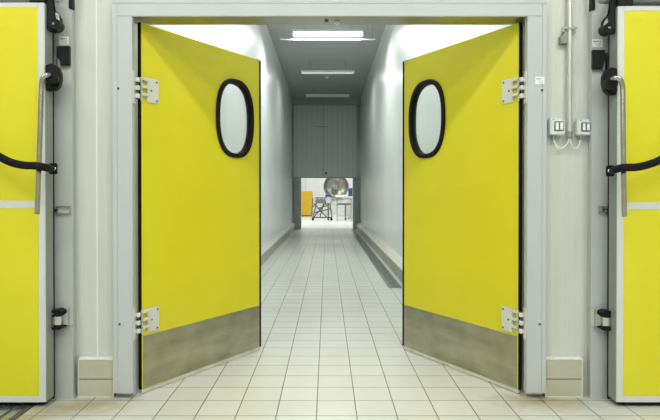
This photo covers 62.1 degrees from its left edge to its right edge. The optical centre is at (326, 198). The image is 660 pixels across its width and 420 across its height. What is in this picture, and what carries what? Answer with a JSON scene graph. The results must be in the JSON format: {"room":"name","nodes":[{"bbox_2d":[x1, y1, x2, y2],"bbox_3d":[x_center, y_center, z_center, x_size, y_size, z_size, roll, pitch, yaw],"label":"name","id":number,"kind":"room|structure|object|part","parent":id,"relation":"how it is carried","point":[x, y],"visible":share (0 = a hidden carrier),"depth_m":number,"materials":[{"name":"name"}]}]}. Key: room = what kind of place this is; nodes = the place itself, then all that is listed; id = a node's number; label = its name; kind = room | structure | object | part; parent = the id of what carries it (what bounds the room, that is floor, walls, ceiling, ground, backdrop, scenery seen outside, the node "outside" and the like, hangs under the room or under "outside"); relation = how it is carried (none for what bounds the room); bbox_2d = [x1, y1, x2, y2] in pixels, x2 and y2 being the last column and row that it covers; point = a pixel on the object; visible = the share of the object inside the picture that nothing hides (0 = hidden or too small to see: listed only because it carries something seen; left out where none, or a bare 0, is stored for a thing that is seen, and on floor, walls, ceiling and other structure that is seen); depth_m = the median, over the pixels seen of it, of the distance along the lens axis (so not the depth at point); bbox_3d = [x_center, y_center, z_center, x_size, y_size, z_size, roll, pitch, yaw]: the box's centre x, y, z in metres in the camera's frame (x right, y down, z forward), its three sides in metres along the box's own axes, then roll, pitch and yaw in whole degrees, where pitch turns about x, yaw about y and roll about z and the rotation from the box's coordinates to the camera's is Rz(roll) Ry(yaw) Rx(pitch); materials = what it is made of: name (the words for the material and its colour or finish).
{"room":"processing plant","nodes":[
{"label":"processing plant","id":0,"kind":"room"},
{"bbox_2d":[150,25,292,246],"bbox_3d":[-1.140,-1.050,10.248,0.100,4.150,14.326,0,0,0],"label":"wall","id":1,"kind":"structure","parent":0,"point":[253,41],"depth_m":9.87,"materials":[{"name":"white paint"}]},
{"bbox_2d":[261,222,294,265],"bbox_3d":[-1.048,0.913,10.869,0.084,0.215,13.113,0,0,0],"label":"baseboard","id":2,"kind":"structure","parent":1,"relation":"attached to","point":[268,249],"depth_m":10.76,"materials":[{"name":"white tile"}]},
{"bbox_2d":[267,25,385,97],"bbox_3d":[-0.015,-3.169,10.233,2.350,0.112,14.326,0,0,0],"label":"ceiling","id":3,"kind":"structure","parent":0,"point":[294,56],"depth_m":12.22,"materials":[{"name":"grey paint"}]},
{"bbox_2d":[301,60,353,73],"bbox_3d":[0.015,-2.981,12.406,1.200,0.318,0.120,0,0,0],"label":"ceiling light","id":4,"kind":"object","parent":3,"relation":"hanging from","point":[345,71],"visible":1,"depth_m":12.35,"materials":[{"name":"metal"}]},
{"bbox_2d":[302,72,352,73],"bbox_3d":[0.015,-2.836,12.408,1.170,0.024,0.110,0,0,0],"label":"diffuser","id":5,"kind":"object","parent":4,"relation":"attached to","point":[302,72],"depth_m":12.38,"materials":[{"name":"white plastic"}]},
{"bbox_2d":[306,94,348,96],"bbox_3d":[0.015,-3.000,15.342,1.200,0.323,0.120,0,0,0],"label":"ceiling light","id":6,"kind":"object","parent":3,"relation":"hanging from","point":[307,95],"visible":1,"depth_m":15.29,"materials":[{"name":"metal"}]},
{"bbox_2d":[307,96,347,96],"bbox_3d":[0.015,-2.852,15.343,1.170,0.024,0.110,0,0,0],"label":"diffuser","id":7,"kind":"object","parent":6,"relation":"attached to","point":[307,96],"depth_m":15.30,"materials":[{"name":"white plastic"}]},
{"bbox_2d":[292,25,363,36],"bbox_3d":[0.015,-2.929,9.275,1.200,0.376,0.120,0,0,0],"label":"ceiling light","id":8,"kind":"object","parent":3,"relation":"hanging from","point":[304,32],"visible":0.9,"depth_m":9.22,"materials":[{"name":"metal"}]},
{"bbox_2d":[293,32,361,36],"bbox_3d":[0.015,-2.771,9.276,1.170,0.057,0.110,0,0,0],"label":"diffuser","id":9,"kind":"object","parent":8,"relation":"attached to","point":[297,34],"depth_m":9.24,"materials":[{"name":"white plastic"}]},
{"bbox_2d":[280,25,375,39],"bbox_3d":[0.015,-2.910,9.363,1.630,0.414,0.025,0,0,0],"label":"rail","id":10,"kind":"object","parent":3,"relation":"hanging from","point":[372,25],"visible":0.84,"depth_m":9.35,"materials":[{"name":"metal"}]},
{"bbox_2d":[293,106,359,227],"bbox_3d":[0.000,-1.278,17.585,12.000,4.500,0.350,0,0,0],"label":"wall","id":11,"kind":"structure","parent":0,"point":[358,107],"depth_m":17.41,"materials":[{"name":"white paint"}]},
{"bbox_2d":[294,176,357,228],"bbox_3d":[-0.035,0.141,17.370,2.023,1.664,0.099,0,0,0],"label":"door frame","id":12,"kind":"structure","parent":11,"relation":"attached to","point":[297,181],"depth_m":17.32,"materials":[{"name":"grey metal"}]},
{"bbox_2d":[292,97,360,105],"bbox_3d":[-0.015,-3.050,17.316,2.146,0.248,0.159,0,0,0],"label":"beam","id":13,"kind":"structure","parent":11,"relation":"attached to","point":[295,100],"depth_m":17.24,"materials":[{"name":"grey metal"}]},
{"bbox_2d":[294,105,356,177],"bbox_3d":[-0.056,-1.783,17.261,1.987,2.286,0.090,0,0,0],"label":"door","id":14,"kind":"structure","parent":13,"relation":"hanging from","point":[325,136],"depth_m":17.25,"materials":[{"name":"metal"}]},
{"bbox_2d":[302,178,351,214],"bbox_3d":[0.000,-1.362,29.006,12.000,4.500,0.100,0,0,0],"label":"wall","id":15,"kind":"structure","parent":0,"point":[315,185],"depth_m":28.97,"materials":[{"name":"white paint"}]},
{"bbox_2d":[15,215,659,419],"bbox_3d":[0.000,1.062,12.041,12.000,0.100,34.066,0,0,0],"label":"floor","id":16,"kind":"structure","parent":0,"point":[331,348],"depth_m":3.31,"materials":[{"name":"beige tile"}]},
{"bbox_2d":[0,404,35,419],"bbox_3d":[-2.210,1.081,2.268,1.380,0.005,1.320,0,0,0],"label":"drain","id":17,"kind":"object","parent":16,"relation":"on","point":[7,411],"visible":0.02,"depth_m":2.78,"materials":[{"name":"metal"}]},
{"bbox_3d":[-1.526,1.081,2.268,0.012,0.004,1.320,0,0,0],"label":"drain frame","id":18,"kind":"part","parent":17,"relation":"part of","materials":[{"name":"metal"}]},
{"bbox_2d":[302,191,312,215],"bbox_3d":[-1.185,0.278,27.388,0.930,1.245,0.530,0,0,0],"label":"cabinet","id":19,"kind":"object","parent":16,"relation":"on","point":[307,196],"visible":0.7,"depth_m":27.14,"materials":[{"name":"orange paint"}]},
{"bbox_3d":[-1.350,0.249,27.146,0.500,1.065,0.011,0,0,0],"label":"door","id":20,"kind":"part","parent":19,"relation":"part of","materials":[{"name":"orange paint"}]},
{"bbox_3d":[-0.920,0.249,27.146,0.340,1.065,0.011,0,0,0],"label":"door","id":21,"kind":"part","parent":19,"relation":"part of","materials":[{"name":"orange paint"}]},
{"bbox_2d":[311,197,332,220],"bbox_3d":[-0.222,0.446,23.147,0.916,0.971,0.350,0,0,0],"label":"cart","id":22,"kind":"object","parent":16,"relation":"on","point":[317,200],"visible":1,"depth_m":23.02,"materials":[{"name":"metal"}]},
{"bbox_2d":[315,199,325,202],"bbox_3d":[-0.269,0.121,23.138,0.450,0.180,0.280,0,0,0],"label":"tray","id":23,"kind":"object","parent":22,"relation":"on","point":[317,200],"depth_m":23.00,"materials":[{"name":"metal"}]},
{"bbox_2d":[323,178,348,219],"bbox_3d":[0.386,-0.059,23.603,1.092,1.972,0.665,0,0,0],"label":"kettle","id":24,"kind":"object","parent":16,"relation":"on","point":[336,187],"visible":0.88,"depth_m":23.49,"materials":[{"name":"metal"}]},
{"bbox_2d":[323,178,348,198],"bbox_3d":[0.386,-0.499,23.528,1.092,1.091,0.520,0,0,0],"label":"bowl","id":25,"kind":"object","parent":24,"relation":"on","point":[336,187],"depth_m":23.52,"materials":[{"name":"metal"}]},
{"bbox_3d":[0.617,-0.080,23.326,0.523,0.126,0.110,0,0,0],"label":"motor","id":26,"kind":"part","parent":24,"relation":"part of","materials":[{"name":"white metal"}]},
{"bbox_2d":[336,198,351,220],"bbox_3d":[0.701,0.471,22.413,0.660,0.930,0.400,0,0,0],"label":"work table","id":27,"kind":"object","parent":16,"relation":"on","point":[337,199],"visible":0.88,"depth_m":22.25,"materials":[{"name":"metal"}]},
{"bbox_2d":[347,196,351,218],"bbox_3d":[1.219,0.411,24.468,0.600,1.020,0.600,0,0,0],"label":"plinth block","id":28,"kind":"object","parent":16,"relation":"on","point":[348,200],"visible":0.23,"depth_m":24.17,"materials":[{"name":"white"}]},
{"bbox_2d":[348,188,351,195],"bbox_3d":[1.219,-0.280,24.463,0.540,0.360,0.540,0,0,0],"label":"drum","id":29,"kind":"object","parent":28,"relation":"on","point":[349,189],"visible":0.37,"depth_m":24.27,"materials":[{"name":"blue plastic"}]},
{"bbox_2d":[350,229,401,287],"bbox_3d":[0.800,1.010,11.872,0.160,0.006,10.909,0,0,0],"label":"floor drain","id":30,"kind":"object","parent":16,"relation":"on","point":[389,280],"visible":1,"depth_m":8.54,"materials":[{"name":"metal"}]},
{"bbox_2d":[62,0,659,394],"bbox_3d":[0.000,-1.022,3.034,10.000,4.200,0.101,0,0,0],"label":"wall","id":31,"kind":"structure","parent":0,"point":[567,168],"depth_m":2.99,"materials":[{"name":"white paint"}]},
{"bbox_2d":[0,0,61,2],"bbox_3d":[-2.522,-1.136,2.910,2.157,0.170,0.151,0,0,0],"label":"rail","id":32,"kind":"object","parent":31,"relation":"attached to","point":[1,1],"visible":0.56,"depth_m":2.93,"materials":[{"name":"metal"}]},
{"bbox_2d":[0,0,64,403],"bbox_3d":[-2.087,-0.034,2.791,1.428,2.200,0.238,0,0,0],"label":"door","id":33,"kind":"structure","parent":32,"relation":"hanging from","point":[30,78],"depth_m":2.82,"materials":[{"name":"metal"}]},
{"bbox_3d":[-1.414,-0.625,2.838,0.082,0.142,0.039,0,0,0],"label":"handle mount","id":34,"kind":"part","parent":33,"relation":"part of","materials":[{"name":"black plastic"}]},
{"bbox_2d":[52,0,75,398],"bbox_3d":[-1.466,-0.034,2.927,0.212,2.225,0.127,0,0,0],"label":"post","id":35,"kind":"object","parent":31,"relation":"attached to","point":[64,313],"visible":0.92,"depth_m":2.94,"materials":[{"name":"grey metal"}]},
{"bbox_3d":[-1.430,-0.721,2.924,0.026,0.046,0.011,0,0,0],"label":"stop plate","id":36,"kind":"part","parent":35,"relation":"part of","materials":[{"name":"metal"}]},
{"bbox_2d":[78,357,115,396],"bbox_3d":[-1.253,0.973,2.985,0.194,0.211,0.032,0,0,0],"label":"baseboard","id":37,"kind":"structure","parent":31,"relation":"attached to","point":[95,374],"depth_m":2.97,"materials":[{"name":"tile"}]},
{"bbox_2d":[132,22,260,392],"bbox_3d":[-0.767,0.052,3.410,0.058,2.039,1.088,0,0,33],"label":"door","id":38,"kind":"structure","parent":31,"relation":"in","point":[199,200],"depth_m":3.32,"materials":[{"name":"yellow plastic"}]},
{"bbox_3d":[-1.040,-0.598,2.955,0.004,0.170,0.040,0,0,0],"label":"jamb plate","id":39,"kind":"part","parent":38,"relation":"part of","materials":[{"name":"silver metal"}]},
{"bbox_3d":[-1.040,0.678,2.965,0.004,0.170,0.040,0,0,0],"label":"jamb plate","id":40,"kind":"part","parent":38,"relation":"part of","materials":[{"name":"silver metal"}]},
{"bbox_3d":[-1.001,-0.598,3.008,0.018,0.132,0.046,0,0,33],"label":"hinge arm","id":41,"kind":"part","parent":38,"relation":"part of","materials":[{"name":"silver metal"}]},
{"bbox_3d":[-1.001,0.678,3.018,0.018,0.132,0.046,0,0,33],"label":"hinge arm","id":42,"kind":"part","parent":38,"relation":"part of","materials":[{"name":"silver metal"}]},
{"bbox_3d":[-0.744,0.902,3.436,0.002,0.290,0.990,0,0,33],"label":"kick plate","id":43,"kind":"part","parent":38,"relation":"part of","materials":[{"name":"metal"}]},
{"bbox_2d":[112,0,546,393],"bbox_3d":[0.015,-0.010,3.005,2.326,2.117,0.145,0,0,0],"label":"door frame","id":44,"kind":"structure","parent":31,"relation":"attached to","point":[125,13],"depth_m":2.94,"materials":[{"name":"metal"}]},
{"bbox_3d":[0.015,-0.973,3.002,2.113,0.002,0.138,0,0,0],"label":"soffit plate","id":45,"kind":"part","parent":44,"relation":"part of","materials":[{"name":"metal"}]},
{"bbox_2d":[402,22,526,392],"bbox_3d":[0.817,0.051,3.422,0.060,2.039,1.090,0,0,-30],"label":"door","id":46,"kind":"structure","parent":31,"relation":"in","point":[462,198],"depth_m":3.34,"materials":[{"name":"yellow plastic"}]},
{"bbox_3d":[0.796,0.902,3.449,0.003,0.290,0.992,0,0,-30],"label":"kick plate","id":47,"kind":"part","parent":46,"relation":"part of","materials":[{"name":"silver metal"}]},
{"bbox_3d":[1.034,0.678,3.018,0.018,0.132,0.046,0,0,-30],"label":"hinge arm","id":48,"kind":"part","parent":46,"relation":"part of","materials":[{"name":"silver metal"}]},
{"bbox_3d":[1.034,-0.598,3.009,0.018,0.132,0.046,0,0,-30],"label":"hinge arm","id":49,"kind":"part","parent":46,"relation":"part of","materials":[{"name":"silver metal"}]},
{"bbox_3d":[1.070,0.678,2.965,0.004,0.170,0.040,0,0,0],"label":"jamb plate","id":50,"kind":"part","parent":46,"relation":"part of","materials":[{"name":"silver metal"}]},
{"bbox_3d":[1.070,-0.598,2.955,0.004,0.170,0.040,0,0,0],"label":"jamb plate","id":51,"kind":"part","parent":46,"relation":"part of","materials":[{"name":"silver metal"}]},
{"bbox_2d":[547,118,564,139],"bbox_3d":[1.241,-0.376,2.965,0.079,0.113,0.054,0,0,0],"label":"light switch","id":52,"kind":"object","parent":31,"relation":"attached to","point":[555,126],"visible":1,"depth_m":2.94,"materials":[{"name":"grey plastic"}]},
{"bbox_2d":[553,138,568,148],"bbox_3d":[1.268,-0.298,2.968,0.086,0.065,0.013,0,0,5],"label":"cable","id":53,"kind":"object","parent":52,"relation":"attached to","point":[557,147],"visible":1,"depth_m":2.96,"materials":[{"name":"white plastic"}]},
{"bbox_2d":[543,357,582,396],"bbox_3d":[1.284,0.973,2.985,0.204,0.211,0.032,0,0,0],"label":"baseboard","id":54,"kind":"structure","parent":31,"relation":"attached to","point":[564,375],"depth_m":2.97,"materials":[{"name":"tile"}]},
{"bbox_2d":[558,25,577,44],"bbox_3d":[1.303,-0.885,2.964,0.084,0.098,0.047,0,0,0],"label":"clamp","id":55,"kind":"object","parent":31,"relation":"attached to","point":[563,40],"visible":0.96,"depth_m":2.96,"materials":[{"name":"metal"}]},
{"bbox_2d":[566,0,572,137],"bbox_3d":[1.311,-1.719,2.953,0.033,2.785,0.033,0,0,0],"label":"conduit pipe","id":56,"kind":"object","parent":31,"relation":"attached to","point":[569,134],"visible":1,"depth_m":2.95,"materials":[{"name":"beige plastic"}]},
{"bbox_2d":[574,119,590,139],"bbox_3d":[1.384,-0.371,2.965,0.073,0.106,0.054,0,0,0],"label":"light switch","id":57,"kind":"object","parent":31,"relation":"attached to","point":[582,127],"visible":1,"depth_m":2.94,"materials":[{"name":"grey plastic"}]},
{"bbox_2d":[570,138,580,148],"bbox_3d":[1.345,-0.298,2.968,0.066,0.065,0.013,0,0,-6],"label":"cable","id":58,"kind":"object","parent":57,"relation":"attached to","point":[570,138],"visible":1,"depth_m":2.96,"materials":[{"name":"white plastic"}]},
{"bbox_3d":[1.390,-0.383,2.944,0.048,0.049,0.004,0,0,0],"label":"rocker frame","id":59,"kind":"part","parent":57,"relation":"part of","materials":[{"name":"grey plastic"}]},
{"bbox_2d":[587,0,611,398],"bbox_3d":[1.518,-0.030,2.927,0.212,2.218,0.127,0,0,0],"label":"post","id":60,"kind":"object","parent":31,"relation":"attached to","point":[599,318],"visible":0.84,"depth_m":2.94,"materials":[{"name":"grey metal"}]},
{"bbox_3d":[1.480,-0.731,2.924,0.029,0.096,0.011,0,0,0],"label":"stop plate","id":61,"kind":"part","parent":60,"relation":"part of","materials":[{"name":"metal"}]},
{"bbox_2d":[599,0,659,4],"bbox_3d":[2.590,-1.136,2.910,2.220,0.170,0.151,0,0,0],"label":"rail","id":62,"kind":"object","parent":31,"relation":"attached to","point":[635,2],"visible":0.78,"depth_m":2.94,"materials":[{"name":"metal"}]},
{"bbox_2d":[598,0,659,403],"bbox_3d":[2.132,-0.025,2.792,1.423,2.182,0.238,0,0,0],"label":"door","id":63,"kind":"structure","parent":62,"relation":"hanging from","point":[631,80],"depth_m":2.82,"materials":[{"name":"metal"}]},
{"bbox_3d":[1.461,-0.604,2.838,0.077,0.142,0.039,0,0,0],"label":"handle mount","id":64,"kind":"part","parent":63,"relation":"part of","materials":[{"name":"black plastic"}]},
{"bbox_2d":[360,25,509,256],"bbox_3d":[1.110,-1.050,10.248,0.100,4.150,14.326,0,0,0],"label":"wall","id":65,"kind":"structure","parent":0,"point":[381,107],"depth_m":8.87,"materials":[{"name":"white paint"}]},
{"bbox_2d":[356,222,401,281],"bbox_3d":[0.993,0.913,10.869,0.134,0.215,13.113,0,0,0],"label":"baseboard","id":66,"kind":"structure","parent":65,"relation":"attached to","point":[393,260],"depth_m":9.18,"materials":[{"name":"white tile"}]}
]}

